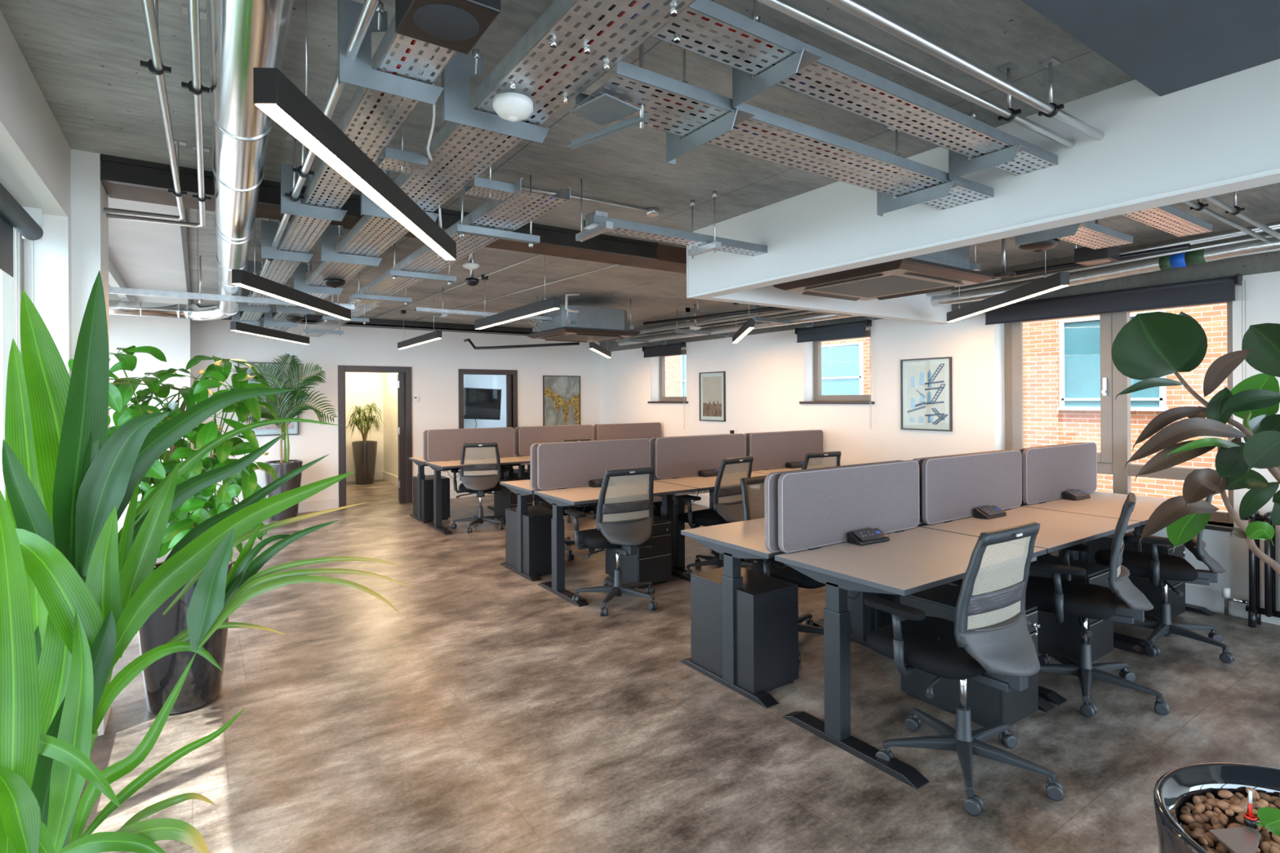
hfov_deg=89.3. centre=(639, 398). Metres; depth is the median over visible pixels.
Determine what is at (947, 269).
air conditioner
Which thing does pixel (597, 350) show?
diffuser
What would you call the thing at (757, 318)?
bar
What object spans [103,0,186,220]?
conduit pipe
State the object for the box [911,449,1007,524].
screen
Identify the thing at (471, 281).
fire alarm
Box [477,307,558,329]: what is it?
diffuser
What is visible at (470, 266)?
smoke detector
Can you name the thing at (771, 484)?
screen
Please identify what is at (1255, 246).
conduit pipe
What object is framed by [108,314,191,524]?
wall
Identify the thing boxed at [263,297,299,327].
hanger
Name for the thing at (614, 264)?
conduit
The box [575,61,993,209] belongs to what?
cable tray
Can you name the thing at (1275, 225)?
conduit pipe
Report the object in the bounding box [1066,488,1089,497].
socket
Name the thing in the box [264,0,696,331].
cable tray
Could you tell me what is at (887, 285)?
grille
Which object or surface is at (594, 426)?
screen
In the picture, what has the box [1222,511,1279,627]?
radiator
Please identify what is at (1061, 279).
lamp
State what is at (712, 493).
drawer pedestal
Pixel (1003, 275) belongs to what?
smoke detector
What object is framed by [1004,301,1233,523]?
window
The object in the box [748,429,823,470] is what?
screen
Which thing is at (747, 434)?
screen
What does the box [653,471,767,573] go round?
desk
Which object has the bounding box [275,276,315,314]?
hanger
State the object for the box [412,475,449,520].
drawer pedestal
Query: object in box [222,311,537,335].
beam
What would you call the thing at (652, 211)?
junction box
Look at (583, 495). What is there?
desk
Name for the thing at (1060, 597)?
office chair
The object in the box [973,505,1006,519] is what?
module
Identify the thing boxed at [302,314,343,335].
bar
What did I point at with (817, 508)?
screen
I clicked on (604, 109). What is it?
bar
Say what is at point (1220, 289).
roller blind
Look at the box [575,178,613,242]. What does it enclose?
bar
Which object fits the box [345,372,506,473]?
wall
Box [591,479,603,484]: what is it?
socket
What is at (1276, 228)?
conduit pipe
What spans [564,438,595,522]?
office chair
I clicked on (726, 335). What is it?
bar
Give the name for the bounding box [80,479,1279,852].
floor
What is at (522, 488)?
desk
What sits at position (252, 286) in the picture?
diffuser
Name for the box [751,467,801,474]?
desk
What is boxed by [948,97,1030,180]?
hanger
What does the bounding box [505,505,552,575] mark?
drawer pedestal
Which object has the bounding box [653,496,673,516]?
drawer pedestal
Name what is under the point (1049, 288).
diffuser
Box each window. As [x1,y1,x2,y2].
[0,226,24,500]
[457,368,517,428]
[659,349,686,401]
[813,329,871,401]
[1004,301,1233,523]
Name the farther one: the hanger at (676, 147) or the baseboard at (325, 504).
the baseboard at (325, 504)
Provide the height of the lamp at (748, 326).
0.470 m
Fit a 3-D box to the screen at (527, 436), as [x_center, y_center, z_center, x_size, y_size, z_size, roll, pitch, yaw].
[-1.119,0.575,8.762,1.115,0.415,0.035,0,0,-34]
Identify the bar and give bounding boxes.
[108,255,354,310]
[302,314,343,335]
[322,297,368,324]
[354,267,411,305]
[388,243,456,284]
[454,174,540,247]
[567,43,648,149]
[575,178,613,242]
[613,338,666,345]
[672,308,730,337]
[687,191,721,258]
[751,314,813,327]
[810,311,874,319]
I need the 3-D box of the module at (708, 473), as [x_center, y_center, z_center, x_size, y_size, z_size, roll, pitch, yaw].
[0.671,0.711,6.199,0.220,0.059,0.090,0,0,-35]
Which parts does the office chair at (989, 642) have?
armrest, seat, tilt lever, backrest frame, backrest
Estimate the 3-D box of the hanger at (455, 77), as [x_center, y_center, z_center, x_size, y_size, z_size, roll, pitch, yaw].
[-0.429,-0.955,1.945,0.330,0.325,0.070,0,0,-34]
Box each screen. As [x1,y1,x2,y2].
[422,426,503,461]
[426,426,514,461]
[514,424,580,456]
[518,424,593,455]
[529,438,632,489]
[537,438,650,489]
[592,422,631,440]
[596,422,661,439]
[648,433,733,479]
[654,433,745,479]
[744,430,801,470]
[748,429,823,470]
[764,460,903,552]
[777,460,919,552]
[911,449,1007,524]
[921,449,1022,524]
[1013,442,1084,503]
[1022,442,1097,504]
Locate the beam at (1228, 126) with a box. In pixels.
[688,58,1279,324]
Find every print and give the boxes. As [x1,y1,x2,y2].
[702,376,721,404]
[906,364,945,424]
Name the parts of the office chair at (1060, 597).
armrest, armrest, seat, tilt lever, backrest, backrest frame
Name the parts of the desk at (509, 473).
leg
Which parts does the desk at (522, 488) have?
cantilever arm, leg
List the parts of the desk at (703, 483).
leg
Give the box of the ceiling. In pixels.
[0,0,1279,329]
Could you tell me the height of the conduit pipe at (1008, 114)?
0.185 m
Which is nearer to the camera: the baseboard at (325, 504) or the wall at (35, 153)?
the wall at (35, 153)
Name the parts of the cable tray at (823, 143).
rail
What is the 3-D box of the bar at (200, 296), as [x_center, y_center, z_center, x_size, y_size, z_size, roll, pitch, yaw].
[-3.474,-0.915,4.921,2.420,0.365,0.040,0,0,-34]
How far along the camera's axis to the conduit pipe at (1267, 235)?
4.85 m
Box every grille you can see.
[413,4,479,40]
[548,333,614,341]
[812,275,949,297]
[1083,259,1111,264]
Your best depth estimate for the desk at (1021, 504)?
4.50 m
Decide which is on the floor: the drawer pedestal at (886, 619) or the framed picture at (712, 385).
the drawer pedestal at (886, 619)
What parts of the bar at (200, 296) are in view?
threaded rod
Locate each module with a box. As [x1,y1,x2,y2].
[588,479,603,487]
[698,468,718,476]
[786,461,803,468]
[847,528,889,546]
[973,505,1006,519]
[1062,488,1090,500]
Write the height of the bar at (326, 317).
0.358 m
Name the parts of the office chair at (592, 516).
backrest frame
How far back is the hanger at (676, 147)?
2.00 m
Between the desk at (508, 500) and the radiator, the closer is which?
the radiator
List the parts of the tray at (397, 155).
rail, threaded rod, rail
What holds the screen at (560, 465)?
on the desk at (583, 495)
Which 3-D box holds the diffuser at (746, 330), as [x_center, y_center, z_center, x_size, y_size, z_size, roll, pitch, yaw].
[1.078,-0.658,6.841,0.044,0.003,1.648,0,0,3]
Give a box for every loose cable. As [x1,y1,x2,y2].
[426,84,435,161]
[437,207,441,257]
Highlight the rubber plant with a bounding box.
[1111,311,1279,852]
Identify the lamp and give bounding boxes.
[230,321,309,344]
[231,217,351,319]
[253,0,456,260]
[397,306,441,349]
[474,254,559,329]
[589,342,611,357]
[732,302,754,342]
[946,250,1069,322]
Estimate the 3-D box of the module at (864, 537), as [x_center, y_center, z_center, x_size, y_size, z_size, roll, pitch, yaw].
[1.176,0.708,3.330,0.220,0.059,0.090,0,0,-31]
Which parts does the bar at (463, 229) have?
threaded rod, threaded rod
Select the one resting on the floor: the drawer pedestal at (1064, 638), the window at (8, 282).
the drawer pedestal at (1064, 638)
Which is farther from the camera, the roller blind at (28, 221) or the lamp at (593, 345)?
the lamp at (593, 345)
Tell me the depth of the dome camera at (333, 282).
4.47 m
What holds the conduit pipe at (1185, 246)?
hanging from the ceiling
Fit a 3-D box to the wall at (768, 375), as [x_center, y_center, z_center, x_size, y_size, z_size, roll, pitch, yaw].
[2.961,0.331,6.184,0.260,2.300,12.880,0,0,-34]
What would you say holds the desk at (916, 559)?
on the floor
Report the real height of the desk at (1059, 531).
0.755 m
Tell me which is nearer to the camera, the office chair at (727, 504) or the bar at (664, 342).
the office chair at (727, 504)
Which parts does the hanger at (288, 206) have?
threaded rod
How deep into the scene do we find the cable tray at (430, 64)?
2.01 m
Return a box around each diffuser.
[231,329,307,344]
[232,283,350,319]
[256,104,455,260]
[398,337,441,349]
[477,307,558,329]
[590,348,609,357]
[733,327,754,342]
[946,284,1068,322]
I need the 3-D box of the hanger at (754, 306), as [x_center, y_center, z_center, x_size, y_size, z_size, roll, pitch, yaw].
[1.222,-0.988,6.529,0.210,0.280,0.040,0,0,-34]
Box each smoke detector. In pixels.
[462,253,479,270]
[689,304,701,330]
[993,238,1016,279]
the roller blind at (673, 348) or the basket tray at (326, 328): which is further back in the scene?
the roller blind at (673, 348)
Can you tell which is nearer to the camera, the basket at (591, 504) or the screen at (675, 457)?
the basket at (591, 504)
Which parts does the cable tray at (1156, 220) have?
rail, rail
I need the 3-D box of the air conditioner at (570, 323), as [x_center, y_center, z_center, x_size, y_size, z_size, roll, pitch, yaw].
[-0.713,-0.898,7.357,1.083,0.434,0.959,0,0,-34]
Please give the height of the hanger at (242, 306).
0.325 m
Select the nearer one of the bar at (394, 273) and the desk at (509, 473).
the bar at (394, 273)
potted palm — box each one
[0,270,413,852]
[236,353,337,520]
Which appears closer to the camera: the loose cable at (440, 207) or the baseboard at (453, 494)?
the loose cable at (440, 207)
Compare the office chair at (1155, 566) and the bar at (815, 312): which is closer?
the office chair at (1155, 566)
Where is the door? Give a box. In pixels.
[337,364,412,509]
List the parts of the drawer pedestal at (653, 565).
drawer, drawer, finger pull, drawer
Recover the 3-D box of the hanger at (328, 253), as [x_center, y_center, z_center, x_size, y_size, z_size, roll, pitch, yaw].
[-1.681,-0.947,3.779,0.330,0.325,0.070,0,0,-34]
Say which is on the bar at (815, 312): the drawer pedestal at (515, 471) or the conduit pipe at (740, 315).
the conduit pipe at (740, 315)
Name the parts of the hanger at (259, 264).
threaded rod, cradle plate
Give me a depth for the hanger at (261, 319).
7.79 m
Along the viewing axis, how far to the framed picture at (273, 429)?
8.46 m
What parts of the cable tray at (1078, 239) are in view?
rail, rail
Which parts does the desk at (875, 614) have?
leg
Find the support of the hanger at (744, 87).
hanging from the ceiling
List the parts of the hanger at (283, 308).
cradle plate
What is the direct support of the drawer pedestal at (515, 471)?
on the floor
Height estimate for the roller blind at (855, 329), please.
1.137 m
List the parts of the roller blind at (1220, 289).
bead chain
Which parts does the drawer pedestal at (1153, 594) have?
drawer, drawer, drawer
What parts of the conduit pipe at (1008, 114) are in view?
hanger rod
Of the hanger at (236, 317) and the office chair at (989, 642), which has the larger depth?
the hanger at (236, 317)
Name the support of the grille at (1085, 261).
attached to the ceiling speaker at (1086, 256)
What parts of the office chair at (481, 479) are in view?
armrest, tilt lever, seat, backrest, backrest frame, tilt lever, armrest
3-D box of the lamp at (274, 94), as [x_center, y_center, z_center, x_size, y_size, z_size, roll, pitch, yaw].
[-0.854,-0.880,2.218,0.060,0.470,1.595,0,0,-2]
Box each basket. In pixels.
[573,502,598,506]
[688,489,713,494]
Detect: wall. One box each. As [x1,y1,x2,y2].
[0,9,71,493]
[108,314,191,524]
[190,319,599,507]
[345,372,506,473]
[382,373,398,476]
[600,271,1279,625]
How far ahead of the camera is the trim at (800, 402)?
7.08 m
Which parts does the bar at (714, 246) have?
threaded rod, threaded rod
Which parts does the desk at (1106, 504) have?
leg, leg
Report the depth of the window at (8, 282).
2.65 m
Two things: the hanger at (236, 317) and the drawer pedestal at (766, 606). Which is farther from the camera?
the hanger at (236, 317)
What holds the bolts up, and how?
on the cable tray at (823, 143)
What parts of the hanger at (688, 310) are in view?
cradle plate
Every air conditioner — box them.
[526,293,639,342]
[772,244,993,301]
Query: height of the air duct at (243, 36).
0.191 m
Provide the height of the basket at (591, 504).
0.073 m
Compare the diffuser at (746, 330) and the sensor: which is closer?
the sensor
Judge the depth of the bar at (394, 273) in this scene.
4.17 m
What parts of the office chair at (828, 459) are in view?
backrest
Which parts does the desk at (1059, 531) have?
leg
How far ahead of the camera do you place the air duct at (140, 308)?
6.28 m
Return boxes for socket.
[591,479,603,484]
[700,468,718,474]
[729,428,736,433]
[788,461,803,466]
[852,528,888,541]
[977,505,1005,515]
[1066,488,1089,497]
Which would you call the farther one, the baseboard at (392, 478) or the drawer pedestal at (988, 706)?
the baseboard at (392, 478)
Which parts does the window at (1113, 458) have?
opening sash, handle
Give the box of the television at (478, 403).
[463,387,501,428]
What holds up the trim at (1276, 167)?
attached to the beam at (1228, 126)
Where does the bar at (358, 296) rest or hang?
hanging from the ceiling
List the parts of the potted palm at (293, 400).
stem, stem, stem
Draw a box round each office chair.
[450,442,509,533]
[532,494,595,560]
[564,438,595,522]
[564,466,657,616]
[675,456,753,573]
[740,475,826,662]
[801,451,840,469]
[864,521,1063,816]
[1025,492,1169,717]
[1094,494,1235,663]
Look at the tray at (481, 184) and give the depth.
2.58 m
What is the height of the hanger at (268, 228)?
0.325 m
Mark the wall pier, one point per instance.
(89, 194)
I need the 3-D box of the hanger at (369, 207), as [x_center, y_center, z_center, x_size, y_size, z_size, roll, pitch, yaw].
[-1.061,-0.951,2.870,0.330,0.325,0.070,0,0,-34]
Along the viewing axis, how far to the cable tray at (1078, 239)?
3.43 m
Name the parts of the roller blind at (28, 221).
bead chain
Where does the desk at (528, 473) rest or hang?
on the floor
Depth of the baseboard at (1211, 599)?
4.47 m
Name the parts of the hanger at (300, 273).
threaded rod, cradle plate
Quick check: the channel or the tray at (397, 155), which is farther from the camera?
the channel
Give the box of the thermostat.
[412,396,418,401]
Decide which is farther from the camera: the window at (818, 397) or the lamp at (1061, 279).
the window at (818, 397)
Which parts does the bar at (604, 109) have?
junction plate, threaded rod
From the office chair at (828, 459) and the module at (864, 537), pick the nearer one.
the module at (864, 537)
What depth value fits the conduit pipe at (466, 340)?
8.46 m
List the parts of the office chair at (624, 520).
armrest, tilt lever, seat, backrest frame, backrest, tilt lever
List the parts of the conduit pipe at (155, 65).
hanger rod, hanger rod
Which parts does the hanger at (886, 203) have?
threaded rod, cradle plate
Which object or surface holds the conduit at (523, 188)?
attached to the ceiling
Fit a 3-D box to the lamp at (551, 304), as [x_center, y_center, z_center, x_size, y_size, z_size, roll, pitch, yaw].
[-1.052,-0.878,5.321,0.060,0.470,1.630,0,0,-34]
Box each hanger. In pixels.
[231,311,260,326]
[238,287,271,312]
[247,244,288,289]
[257,317,287,332]
[261,219,313,262]
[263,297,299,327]
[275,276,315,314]
[280,141,347,221]
[293,248,343,294]
[320,224,382,266]
[337,0,443,104]
[360,142,439,222]
[441,42,549,143]
[666,44,755,164]
[685,298,699,322]
[732,0,822,110]
[753,304,758,314]
[876,126,964,216]
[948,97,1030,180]
[1015,222,1086,246]
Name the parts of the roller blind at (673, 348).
bead chain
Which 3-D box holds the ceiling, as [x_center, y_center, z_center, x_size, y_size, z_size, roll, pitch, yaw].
[-0.085,-1.244,4.112,7.610,0.250,12.880,0,0,-34]
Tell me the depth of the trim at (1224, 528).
4.45 m
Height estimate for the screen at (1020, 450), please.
0.415 m
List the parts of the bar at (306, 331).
threaded rod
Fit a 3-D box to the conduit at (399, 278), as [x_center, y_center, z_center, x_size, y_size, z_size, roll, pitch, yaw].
[-2.553,-1.092,6.435,0.012,0.012,4.900,0,0,-34]
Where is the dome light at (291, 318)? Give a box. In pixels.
[284,315,303,322]
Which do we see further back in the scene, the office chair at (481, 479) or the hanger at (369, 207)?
the office chair at (481, 479)
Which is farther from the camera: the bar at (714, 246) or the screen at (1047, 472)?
the screen at (1047, 472)
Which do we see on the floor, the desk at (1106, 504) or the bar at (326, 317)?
the desk at (1106, 504)
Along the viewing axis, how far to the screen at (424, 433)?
7.81 m
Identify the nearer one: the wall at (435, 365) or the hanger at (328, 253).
the hanger at (328, 253)
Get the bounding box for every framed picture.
[237,361,298,435]
[542,375,580,426]
[698,371,725,422]
[900,356,952,431]
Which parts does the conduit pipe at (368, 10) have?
hanger rod, hanger rod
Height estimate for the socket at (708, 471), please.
0.036 m
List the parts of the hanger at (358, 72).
threaded rod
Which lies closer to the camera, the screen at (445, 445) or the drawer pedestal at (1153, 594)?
the drawer pedestal at (1153, 594)
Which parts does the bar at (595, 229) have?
threaded rod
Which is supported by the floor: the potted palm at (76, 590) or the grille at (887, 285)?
the potted palm at (76, 590)
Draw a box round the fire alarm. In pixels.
[465,253,479,286]
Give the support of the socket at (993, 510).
attached to the module at (989, 512)
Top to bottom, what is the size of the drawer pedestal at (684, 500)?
0.515 m
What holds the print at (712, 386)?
attached to the framed picture at (712, 385)
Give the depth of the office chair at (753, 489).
3.95 m
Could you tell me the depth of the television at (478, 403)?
12.95 m
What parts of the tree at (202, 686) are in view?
planter pot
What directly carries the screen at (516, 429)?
attached to the desk at (509, 473)
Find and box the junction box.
[646,206,658,217]
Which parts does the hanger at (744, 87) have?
threaded rod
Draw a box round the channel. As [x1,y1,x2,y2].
[414,287,551,323]
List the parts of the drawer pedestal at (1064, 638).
drawer, drawer, finger pull, drawer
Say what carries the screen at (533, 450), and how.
attached to the desk at (522, 488)
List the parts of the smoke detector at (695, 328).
stem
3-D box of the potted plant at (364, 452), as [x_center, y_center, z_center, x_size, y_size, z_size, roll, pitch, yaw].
[-4.939,0.803,11.629,0.768,1.457,0.639,0,0,-26]
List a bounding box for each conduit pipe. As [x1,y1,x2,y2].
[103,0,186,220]
[106,0,210,227]
[247,0,382,312]
[463,338,579,349]
[608,234,1273,341]
[617,236,1279,345]
[635,310,777,332]
[639,226,1279,333]
[640,222,1279,333]
[643,306,791,325]
[755,0,1269,242]
[825,0,1279,239]
[991,226,1191,279]
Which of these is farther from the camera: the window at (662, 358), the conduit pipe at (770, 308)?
the window at (662, 358)
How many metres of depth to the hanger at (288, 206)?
2.78 m
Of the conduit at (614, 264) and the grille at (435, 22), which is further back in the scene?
the conduit at (614, 264)
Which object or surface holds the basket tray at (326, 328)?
on the bar at (200, 296)
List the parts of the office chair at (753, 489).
backrest frame, backrest, armrest, seat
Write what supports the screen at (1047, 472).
on the desk at (1106, 504)
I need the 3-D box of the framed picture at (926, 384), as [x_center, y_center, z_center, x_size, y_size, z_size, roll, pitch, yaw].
[2.751,-0.040,6.236,0.025,0.695,0.520,0,0,-34]
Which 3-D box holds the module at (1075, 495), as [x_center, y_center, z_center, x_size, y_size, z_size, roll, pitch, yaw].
[3.158,0.696,4.683,0.220,0.059,0.090,0,0,-32]
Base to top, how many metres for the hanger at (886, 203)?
0.343 m
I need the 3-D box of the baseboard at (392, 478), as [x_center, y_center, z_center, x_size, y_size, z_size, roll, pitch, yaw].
[-4.822,1.456,10.493,1.950,0.150,3.020,0,0,-34]
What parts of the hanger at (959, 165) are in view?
threaded rod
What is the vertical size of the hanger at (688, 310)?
0.280 m
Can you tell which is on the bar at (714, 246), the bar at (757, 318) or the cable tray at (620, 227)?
the cable tray at (620, 227)
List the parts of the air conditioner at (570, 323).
hanger rod, frame, fascia panel, hanger rod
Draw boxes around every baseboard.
[117,523,123,532]
[191,498,336,512]
[346,471,398,485]
[449,488,493,498]
[686,493,1279,623]
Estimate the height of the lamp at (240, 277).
0.470 m
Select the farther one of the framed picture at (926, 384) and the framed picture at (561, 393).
the framed picture at (561, 393)
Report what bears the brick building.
on the ground
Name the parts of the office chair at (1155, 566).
armrest, seat, armrest, tilt lever, backrest frame, backrest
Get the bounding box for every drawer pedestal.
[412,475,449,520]
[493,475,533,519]
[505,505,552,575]
[512,468,538,502]
[591,502,597,514]
[605,515,671,588]
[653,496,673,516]
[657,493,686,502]
[690,567,798,693]
[709,489,713,508]
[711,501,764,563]
[847,590,900,626]
[900,583,1039,727]
[1028,554,1113,662]
[1087,532,1185,619]
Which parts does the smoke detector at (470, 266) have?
stem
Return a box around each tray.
[235,14,457,332]
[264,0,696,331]
[301,301,378,337]
[349,177,570,304]
[377,97,427,175]
[463,133,516,200]
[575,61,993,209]
[582,214,767,256]
[651,0,1057,175]
[1049,221,1133,249]
[1120,204,1213,236]
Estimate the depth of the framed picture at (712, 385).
8.81 m
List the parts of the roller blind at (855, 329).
bead chain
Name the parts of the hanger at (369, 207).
threaded rod, cradle plate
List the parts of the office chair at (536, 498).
armrest, seat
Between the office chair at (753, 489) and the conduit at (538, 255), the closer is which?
the office chair at (753, 489)
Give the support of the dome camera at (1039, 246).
attached to the ceiling
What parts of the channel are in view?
hanger rod, hanger rod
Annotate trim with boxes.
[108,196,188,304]
[108,256,136,301]
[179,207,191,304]
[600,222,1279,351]
[647,401,688,403]
[686,166,1279,297]
[799,401,874,404]
[1204,520,1239,532]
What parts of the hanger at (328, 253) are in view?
threaded rod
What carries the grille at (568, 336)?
attached to the air conditioner at (570, 323)
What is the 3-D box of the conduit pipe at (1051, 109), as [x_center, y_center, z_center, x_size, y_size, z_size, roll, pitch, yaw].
[1.815,-1.038,2.475,5.200,0.187,0.081,0,0,-35]
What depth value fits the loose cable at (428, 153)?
1.95 m
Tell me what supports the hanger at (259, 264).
hanging from the ceiling
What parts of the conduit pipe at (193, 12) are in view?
hanger rod, hanger rod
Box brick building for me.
[665,302,1227,511]
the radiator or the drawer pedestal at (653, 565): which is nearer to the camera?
the radiator
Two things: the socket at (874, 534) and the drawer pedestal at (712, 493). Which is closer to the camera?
the socket at (874, 534)
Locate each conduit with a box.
[354,278,399,307]
[371,254,542,319]
[413,264,619,321]
[521,186,648,211]
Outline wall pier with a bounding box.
[70,148,111,735]
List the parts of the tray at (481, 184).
rail, threaded rod, rail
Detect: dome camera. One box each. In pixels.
[323,278,345,288]
[1017,238,1059,253]
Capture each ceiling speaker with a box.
[395,0,500,54]
[1074,219,1119,266]
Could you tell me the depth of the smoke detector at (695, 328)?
7.71 m
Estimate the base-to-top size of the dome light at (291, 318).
0.057 m
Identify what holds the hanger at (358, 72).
hanging from the ceiling
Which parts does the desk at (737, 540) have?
cantilever arm, leg, leg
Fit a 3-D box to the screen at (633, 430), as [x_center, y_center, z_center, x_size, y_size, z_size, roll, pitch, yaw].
[-0.144,0.568,9.428,1.115,0.415,0.035,0,0,-34]
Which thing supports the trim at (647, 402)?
attached to the wall at (768, 375)
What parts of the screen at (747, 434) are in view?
felt panel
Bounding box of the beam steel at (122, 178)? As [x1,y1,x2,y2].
[101,153,686,273]
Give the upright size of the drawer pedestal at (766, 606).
0.515 m
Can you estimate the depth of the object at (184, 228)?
4.78 m
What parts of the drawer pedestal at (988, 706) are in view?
drawer, drawer, drawer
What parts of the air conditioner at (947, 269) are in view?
frame, fascia panel, hanger rod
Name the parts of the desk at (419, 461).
cantilever arm, leg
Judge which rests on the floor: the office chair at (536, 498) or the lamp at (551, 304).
the office chair at (536, 498)
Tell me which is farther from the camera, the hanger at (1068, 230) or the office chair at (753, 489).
the office chair at (753, 489)
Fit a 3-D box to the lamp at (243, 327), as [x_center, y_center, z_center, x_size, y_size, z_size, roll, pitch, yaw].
[-3.792,-0.861,6.714,0.060,0.470,1.531,0,0,-4]
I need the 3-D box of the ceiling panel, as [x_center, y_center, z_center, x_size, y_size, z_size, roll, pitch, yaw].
[1.999,-1.078,0.297,1.848,0.070,3.430,0,0,-34]
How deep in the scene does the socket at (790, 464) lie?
6.86 m
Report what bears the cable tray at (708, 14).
on the hanger at (744, 87)
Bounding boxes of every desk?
[408,456,512,524]
[425,456,529,534]
[499,479,601,582]
[506,453,526,476]
[516,455,530,479]
[533,480,698,607]
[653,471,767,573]
[679,517,870,708]
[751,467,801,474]
[774,526,1055,789]
[817,523,928,631]
[920,506,1146,705]
[1018,503,1050,555]
[1022,491,1214,648]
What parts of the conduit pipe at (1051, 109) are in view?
hanger rod, hanger rod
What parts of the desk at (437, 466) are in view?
leg, cantilever arm, leg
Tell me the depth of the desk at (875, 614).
4.01 m
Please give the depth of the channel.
6.54 m
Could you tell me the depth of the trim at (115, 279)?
5.43 m
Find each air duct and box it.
[108,299,191,319]
[190,0,293,320]
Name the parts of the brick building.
pane, pane, pane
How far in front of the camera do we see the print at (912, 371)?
6.24 m
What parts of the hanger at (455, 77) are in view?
threaded rod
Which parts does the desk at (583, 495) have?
leg, cantilever arm, leg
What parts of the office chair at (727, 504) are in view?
armrest, seat, backrest frame, backrest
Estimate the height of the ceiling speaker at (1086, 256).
0.294 m
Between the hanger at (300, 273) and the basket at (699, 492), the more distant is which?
the basket at (699, 492)
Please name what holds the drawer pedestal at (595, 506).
on the floor
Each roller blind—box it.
[0,182,43,346]
[642,342,685,429]
[795,319,871,429]
[982,273,1245,442]
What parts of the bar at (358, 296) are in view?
threaded rod, threaded rod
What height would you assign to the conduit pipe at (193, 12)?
0.238 m
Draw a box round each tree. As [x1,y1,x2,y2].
[67,345,282,715]
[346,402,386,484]
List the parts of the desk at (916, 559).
leg, cantilever arm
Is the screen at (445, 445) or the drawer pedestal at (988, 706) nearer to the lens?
the drawer pedestal at (988, 706)
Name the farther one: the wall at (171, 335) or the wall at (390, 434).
the wall at (390, 434)
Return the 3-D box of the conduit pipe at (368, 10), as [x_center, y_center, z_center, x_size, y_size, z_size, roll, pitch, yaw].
[-1.967,-0.972,3.504,0.075,0.271,6.801,0,0,-33]
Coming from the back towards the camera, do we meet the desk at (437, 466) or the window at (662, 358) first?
the window at (662, 358)
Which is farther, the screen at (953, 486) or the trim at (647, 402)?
the trim at (647, 402)
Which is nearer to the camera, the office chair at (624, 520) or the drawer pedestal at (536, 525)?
the office chair at (624, 520)
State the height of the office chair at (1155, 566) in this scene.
1.002 m
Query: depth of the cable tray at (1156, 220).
3.34 m
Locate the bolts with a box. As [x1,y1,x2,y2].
[510,5,679,103]
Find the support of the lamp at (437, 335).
hanging from the ceiling
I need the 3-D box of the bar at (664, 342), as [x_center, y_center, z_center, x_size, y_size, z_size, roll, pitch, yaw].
[0.002,-0.960,9.473,0.895,0.320,0.100,0,0,-34]
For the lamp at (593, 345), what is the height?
0.500 m
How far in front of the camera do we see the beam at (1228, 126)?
2.57 m
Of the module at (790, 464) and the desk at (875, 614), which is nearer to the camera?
the desk at (875, 614)
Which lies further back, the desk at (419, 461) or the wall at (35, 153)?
the desk at (419, 461)
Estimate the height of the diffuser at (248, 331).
0.003 m
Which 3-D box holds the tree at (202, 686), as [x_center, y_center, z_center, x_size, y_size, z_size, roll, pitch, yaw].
[-2.137,0.636,3.038,0.791,1.756,0.937,0,0,-19]
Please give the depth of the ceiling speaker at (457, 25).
1.43 m
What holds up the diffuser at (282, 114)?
attached to the lamp at (274, 94)
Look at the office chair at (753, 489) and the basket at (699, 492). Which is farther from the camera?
the basket at (699, 492)
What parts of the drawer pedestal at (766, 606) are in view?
drawer, drawer, drawer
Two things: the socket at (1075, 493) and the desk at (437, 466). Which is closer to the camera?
the socket at (1075, 493)
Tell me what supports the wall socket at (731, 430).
attached to the wall at (768, 375)
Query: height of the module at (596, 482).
0.059 m
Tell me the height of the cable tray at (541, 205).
0.052 m
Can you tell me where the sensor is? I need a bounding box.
[492,92,533,122]
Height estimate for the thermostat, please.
0.080 m
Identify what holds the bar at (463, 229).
hanging from the ceiling
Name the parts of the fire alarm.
stem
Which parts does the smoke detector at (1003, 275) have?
stem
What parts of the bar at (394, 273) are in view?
threaded rod, threaded rod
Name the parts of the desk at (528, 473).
leg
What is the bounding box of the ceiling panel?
[1021,0,1279,96]
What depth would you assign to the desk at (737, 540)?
3.38 m
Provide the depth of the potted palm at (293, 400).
8.22 m
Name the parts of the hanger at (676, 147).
threaded rod, cradle plate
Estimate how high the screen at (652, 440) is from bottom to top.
0.415 m

